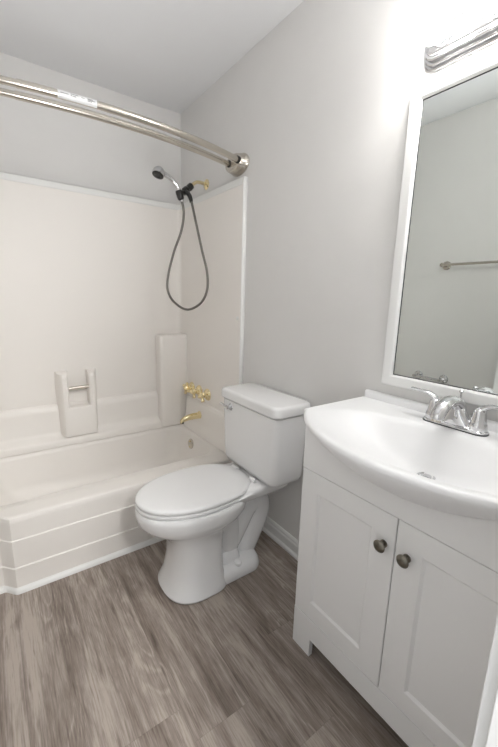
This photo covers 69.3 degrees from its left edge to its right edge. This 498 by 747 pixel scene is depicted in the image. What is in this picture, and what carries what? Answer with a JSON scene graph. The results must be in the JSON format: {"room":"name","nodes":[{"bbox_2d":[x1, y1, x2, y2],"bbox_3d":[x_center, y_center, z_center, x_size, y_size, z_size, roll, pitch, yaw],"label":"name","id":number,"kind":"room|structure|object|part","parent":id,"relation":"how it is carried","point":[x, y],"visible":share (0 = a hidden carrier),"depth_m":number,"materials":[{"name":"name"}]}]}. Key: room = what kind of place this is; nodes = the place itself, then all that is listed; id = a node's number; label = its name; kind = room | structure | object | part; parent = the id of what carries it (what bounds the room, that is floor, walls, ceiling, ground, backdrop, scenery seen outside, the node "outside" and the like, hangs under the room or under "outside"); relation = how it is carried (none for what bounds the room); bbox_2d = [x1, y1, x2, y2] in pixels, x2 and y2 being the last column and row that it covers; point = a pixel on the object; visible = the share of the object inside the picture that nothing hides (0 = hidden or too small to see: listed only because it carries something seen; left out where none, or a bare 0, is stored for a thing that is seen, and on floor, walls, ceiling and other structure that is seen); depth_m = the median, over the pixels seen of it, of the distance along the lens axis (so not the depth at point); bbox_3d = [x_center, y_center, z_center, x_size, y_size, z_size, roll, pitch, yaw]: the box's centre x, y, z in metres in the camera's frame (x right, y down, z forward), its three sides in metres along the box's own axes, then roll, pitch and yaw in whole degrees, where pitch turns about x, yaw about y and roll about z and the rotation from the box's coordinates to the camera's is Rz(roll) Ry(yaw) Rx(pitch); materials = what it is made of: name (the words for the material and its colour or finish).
{"room":"bathroom","nodes":[
{"label":"bathroom","id":0,"kind":"room"},
{"bbox_2d":[0,52,180,204],"bbox_3d":[-1.079,-0.454,2.263,1.380,2.440,0.120,-7,14,-35],"label":"wall","id":1,"kind":"structure","parent":0,"point":[37,141],"depth_m":2.07,"materials":[{"name":"paint"}]},
{"bbox_2d":[0,0,303,113],"bbox_3d":[-0.330,-1.466,1.027,1.620,0.080,2.590,-7,14,-35],"label":"ceiling","id":2,"kind":"structure","parent":0,"point":[166,54],"depth_m":1.68,"materials":[{"name":"paint"}]},
{"bbox_2d":[0,531,408,746],"bbox_3d":[-0.070,1.088,1.082,1.620,0.050,3.720,-7,14,-35],"label":"floor","id":3,"kind":"structure","parent":0,"point":[99,655],"depth_m":1.25,"materials":[{"name":"laminate"}]},
{"bbox_2d":[0,424,232,587],"bbox_3d":[-0.839,0.657,2.097,1.367,0.345,0.796,-7,14,-35],"label":"bathtub","id":4,"kind":"object","parent":3,"relation":"on","point":[63,508],"visible":0.64,"depth_m":1.79,"materials":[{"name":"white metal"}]},
{"bbox_2d":[0,537,164,594],"bbox_3d":[-0.621,0.884,1.824,1.367,0.022,0.061,-7,14,-35],"label":"trim","id":5,"kind":"structure","parent":4,"relation":"attached to","point":[5,589],"depth_m":1.67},
{"bbox_2d":[0,424,223,510],"bbox_3d":[-0.868,0.616,2.131,1.367,0.280,0.692,-7,14,-35],"label":"basin","id":6,"kind":"object","parent":4,"relation":"in","point":[26,479],"depth_m":2.26,"materials":[{"name":"white plastic"}]},
{"bbox_2d":[0,172,247,457],"bbox_3d":[-0.817,-0.265,1.922,1.384,1.530,0.790,-7,14,-35],"label":"shower surround","id":7,"kind":"object","parent":4,"relation":"on","point":[94,344],"visible":0.91,"depth_m":2.21,"materials":[{"name":"white plastic"}]},
{"bbox_2d":[54,368,98,436],"bbox_3d":[-1.067,0.180,2.259,0.240,0.401,0.090,-7,14,-35],"label":"soap shelf","id":8,"kind":"object","parent":7,"relation":"attached to","point":[76,390],"depth_m":2.24,"materials":[{"name":"white plastic"}]},
{"bbox_2d":[180,411,200,423],"bbox_3d":[-0.392,0.296,2.422,0.150,0.067,0.052,-7,14,-35],"label":"tub spout","id":9,"kind":"object","parent":7,"relation":"attached to","point":[197,415],"visible":1,"depth_m":2.41,"materials":[{"name":"gold metal"}]},
{"bbox_2d":[182,382,210,402],"bbox_3d":[-0.364,0.122,2.453,0.066,0.090,0.316,-7,14,-35],"label":"tap","id":10,"kind":"object","parent":7,"relation":"attached to","point":[190,388],"visible":1,"depth_m":2.44,"materials":[{"name":"gold metal"}]},
{"bbox_3d":[-0.441,0.103,2.535,0.039,0.089,0.089,-7,14,-35],"label":"tap handle","id":11,"kind":"part","parent":10,"relation":"part of","materials":[{"name":"gold metal"}]},
{"bbox_3d":[-0.376,0.123,2.446,0.039,0.090,0.090,-7,14,-35],"label":"tap handle","id":12,"kind":"part","parent":10,"relation":"part of","materials":[{"name":"gold metal"}]},
{"bbox_3d":[-0.309,0.144,2.354,0.039,0.087,0.087,-7,14,-35],"label":"tap handle","id":13,"kind":"part","parent":10,"relation":"part of","materials":[{"name":"gold metal"}]},
{"bbox_3d":[-0.400,0.482,2.471,0.017,0.068,0.068,-7,14,-35],"label":"overflow plate","id":14,"kind":"part","parent":4,"relation":"part of","materials":[{"name":"silver metal"}]},
{"bbox_2d":[135,383,310,604],"bbox_3d":[-0.152,0.522,1.657,0.728,0.819,0.461,-7,14,-35],"label":"toilet","id":15,"kind":"object","parent":3,"relation":"on","point":[211,518],"visible":0.98,"depth_m":1.58,"materials":[{"name":"white ceramic"}]},
{"bbox_3d":[-0.246,0.530,1.617,0.520,0.016,0.362,-7,14,-35],"label":"seat","id":16,"kind":"part","parent":15,"relation":"part of","materials":[{"name":"white plastic"}]},
{"bbox_3d":[-0.242,0.507,1.615,0.527,0.026,0.362,-7,14,-35],"label":"lid","id":17,"kind":"part","parent":15,"relation":"part of","materials":[{"name":"white plastic"}]},
{"bbox_3d":[-0.115,0.163,1.800,0.036,0.036,0.082,-7,14,-35],"label":"flush lever","id":18,"kind":"part","parent":15,"relation":"part of","materials":[{"name":"silver metal"}]},
{"bbox_3d":[0.063,0.312,1.765,0.198,0.334,0.436,-7,14,-35],"label":"tank","id":19,"kind":"part","parent":15,"relation":"part of","materials":[{"name":"white ceramic"}]},
{"bbox_3d":[0.067,0.122,1.726,0.216,0.052,0.461,-7,14,-35],"label":"tank lid","id":20,"kind":"part","parent":15,"relation":"part of","materials":[{"name":"white ceramic"}]},
{"bbox_2d":[293,426,497,746],"bbox_3d":[0.504,0.625,1.081,0.350,0.889,0.716,-7,14,-35],"label":"vanity cabinet","id":21,"kind":"object","parent":3,"relation":"on","point":[399,595],"visible":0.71,"depth_m":0.97,"materials":[{"name":"white paint"}]},
{"bbox_3d":[0.288,0.618,1.148,0.017,0.550,0.355,-7,14,-35],"label":"door","id":22,"kind":"part","parent":21,"relation":"part of","materials":[{"name":"white paint"}]},
{"bbox_3d":[0.382,0.998,1.077,0.018,0.154,0.716,-7,14,-35],"label":"rail","id":23,"kind":"part","parent":21,"relation":"part of","materials":[{"name":"white paint"}]},
{"bbox_3d":[0.358,0.468,0.982,0.029,0.035,0.035,-7,14,-35],"label":"knob","id":24,"kind":"part","parent":21,"relation":"part of","materials":[{"name":"grey metal"}]},
{"bbox_2d":[303,389,497,520],"bbox_3d":[0.461,0.233,0.962,0.488,0.177,0.728,-7,14,-35],"label":"sink","id":25,"kind":"object","parent":21,"relation":"in","point":[385,439],"visible":0.96,"depth_m":0.99,"materials":[{"name":"white ceramic"}]},
{"bbox_2d":[411,387,497,436],"bbox_3d":[0.562,0.107,1.017,0.153,0.108,0.280,-7,14,-35],"label":"faucet","id":26,"kind":"object","parent":25,"relation":"on","point":[450,411],"visible":1,"depth_m":1.00,"materials":[{"name":"silver metal"}]},
{"bbox_3d":[0.550,0.090,1.117,0.048,0.083,0.102,-7,14,-35],"label":"handle","id":27,"kind":"part","parent":26,"relation":"part of","materials":[{"name":"silver metal"}]},
{"bbox_3d":[0.558,0.094,1.011,0.140,0.062,0.046,-7,14,-35],"label":"spout","id":28,"kind":"part","parent":26,"relation":"part of","materials":[{"name":"silver metal"}]},
{"bbox_3d":[0.653,0.122,0.975,0.048,0.083,0.102,-7,14,-35],"label":"handle","id":29,"kind":"part","parent":26,"relation":"part of","materials":[{"name":"silver metal"}]},
{"bbox_3d":[0.402,0.291,0.932,0.018,0.180,0.716,-7,14,-35],"label":"panel","id":30,"kind":"part","parent":21,"relation":"part of","materials":[{"name":"white paint"}]},
{"bbox_3d":[0.398,0.481,0.927,0.029,0.035,0.035,-7,14,-35],"label":"knob","id":31,"kind":"part","parent":21,"relation":"part of","materials":[{"name":"grey metal"}]},
{"bbox_3d":[0.495,0.683,0.863,0.017,0.550,0.355,-7,14,-35],"label":"door","id":32,"kind":"part","parent":21,"relation":"part of","materials":[{"name":"white paint"}]},
{"bbox_2d":[181,0,497,540],"bbox_3d":[0.248,-0.304,1.709,0.120,2.440,2.590,-7,14,-35],"label":"wall","id":33,"kind":"structure","parent":0,"point":[318,107],"depth_m":1.48,"materials":[{"name":"paint"}]},
{"bbox_2d":[152,166,208,310],"bbox_3d":[-0.391,-0.771,2.143,0.312,0.782,0.259,0,12,-5],"label":"shower","id":34,"kind":"object","parent":33,"relation":"attached to","point":[158,172],"visible":1,"depth_m":2.07,"materials":[{"name":"grey metal"}]},
{"bbox_3d":[-0.431,-1.054,2.033,0.134,0.147,0.031,-7,14,-35],"label":"handle","id":35,"kind":"part","parent":34,"relation":"part of","materials":[{"name":"silver metal"}]},
{"bbox_2d":[262,516,298,560],"bbox_3d":[0.184,0.862,1.870,0.022,0.090,0.820,-7,14,-35],"label":"baseboard","id":36,"kind":"structure","parent":33,"relation":"attached to","point":[289,543],"depth_m":1.88,"materials":[{"name":"white paint"}]},
{"bbox_2d":[364,389,497,432],"bbox_3d":[0.653,0.138,1.082,0.019,0.029,0.722,-7,14,-35],"label":"backsplash","id":37,"kind":"structure","parent":33,"relation":"attached to","point":[410,404],"depth_m":1.24,"materials":[{"name":"white ceramic"}]},
{"bbox_2d":[381,49,497,409],"bbox_3d":[0.668,-0.368,0.975,0.021,0.931,0.595,-7,14,-35],"label":"wall mirror","id":38,"kind":"object","parent":33,"relation":"attached to","point":[442,330],"visible":1,"depth_m":1.07,"materials":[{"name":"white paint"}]},
{"bbox_2d":[416,0,497,71],"bbox_3d":[0.634,-0.900,0.827,0.144,0.112,0.553,-7,14,-35],"label":"vanity light","id":39,"kind":"object","parent":33,"relation":"attached to","point":[446,41],"visible":1,"depth_m":0.96,"materials":[{"name":"silver metal"}]},
{"bbox_2d":[468,0,497,19],"bbox_3d":[0.578,-0.910,0.868,0.101,0.080,0.080,-7,14,-35],"label":"bulb","id":40,"kind":"object","parent":39,"relation":"attached to","point":[481,9],"depth_m":0.87,"materials":[{"name":"white"}]},
{"bbox_3d":[0.352,-0.011,0.298,1.380,2.440,0.120,-7,14,-35],"label":"wall","id":41,"kind":"structure","parent":0,"visible":0},
{"bbox_2d":[472,615,497,746],"bbox_3d":[0.335,0.151,0.331,0.066,2.110,0.134,-7,14,-35],"label":"trim","id":42,"kind":"structure","parent":41,"relation":"attached to","point":[486,729],"depth_m":0.41,"materials":[{"name":"white paint"}]},
{"bbox_3d":[-0.974,-0.161,0.851,0.120,2.440,2.590,-7,14,-35],"label":"wall","id":43,"kind":"structure","parent":0,"visible":0},
{"bbox_2d":[0,75,248,176],"bbox_3d":[-0.583,-1.021,1.462,1.380,0.106,0.267,-7,14,-35],"label":"shower curtain rod","id":44,"kind":"object","parent":43,"relation":"attached to","point":[236,164],"visible":1,"depth_m":1.41,"materials":[{"name":"silver metal"}]}
]}

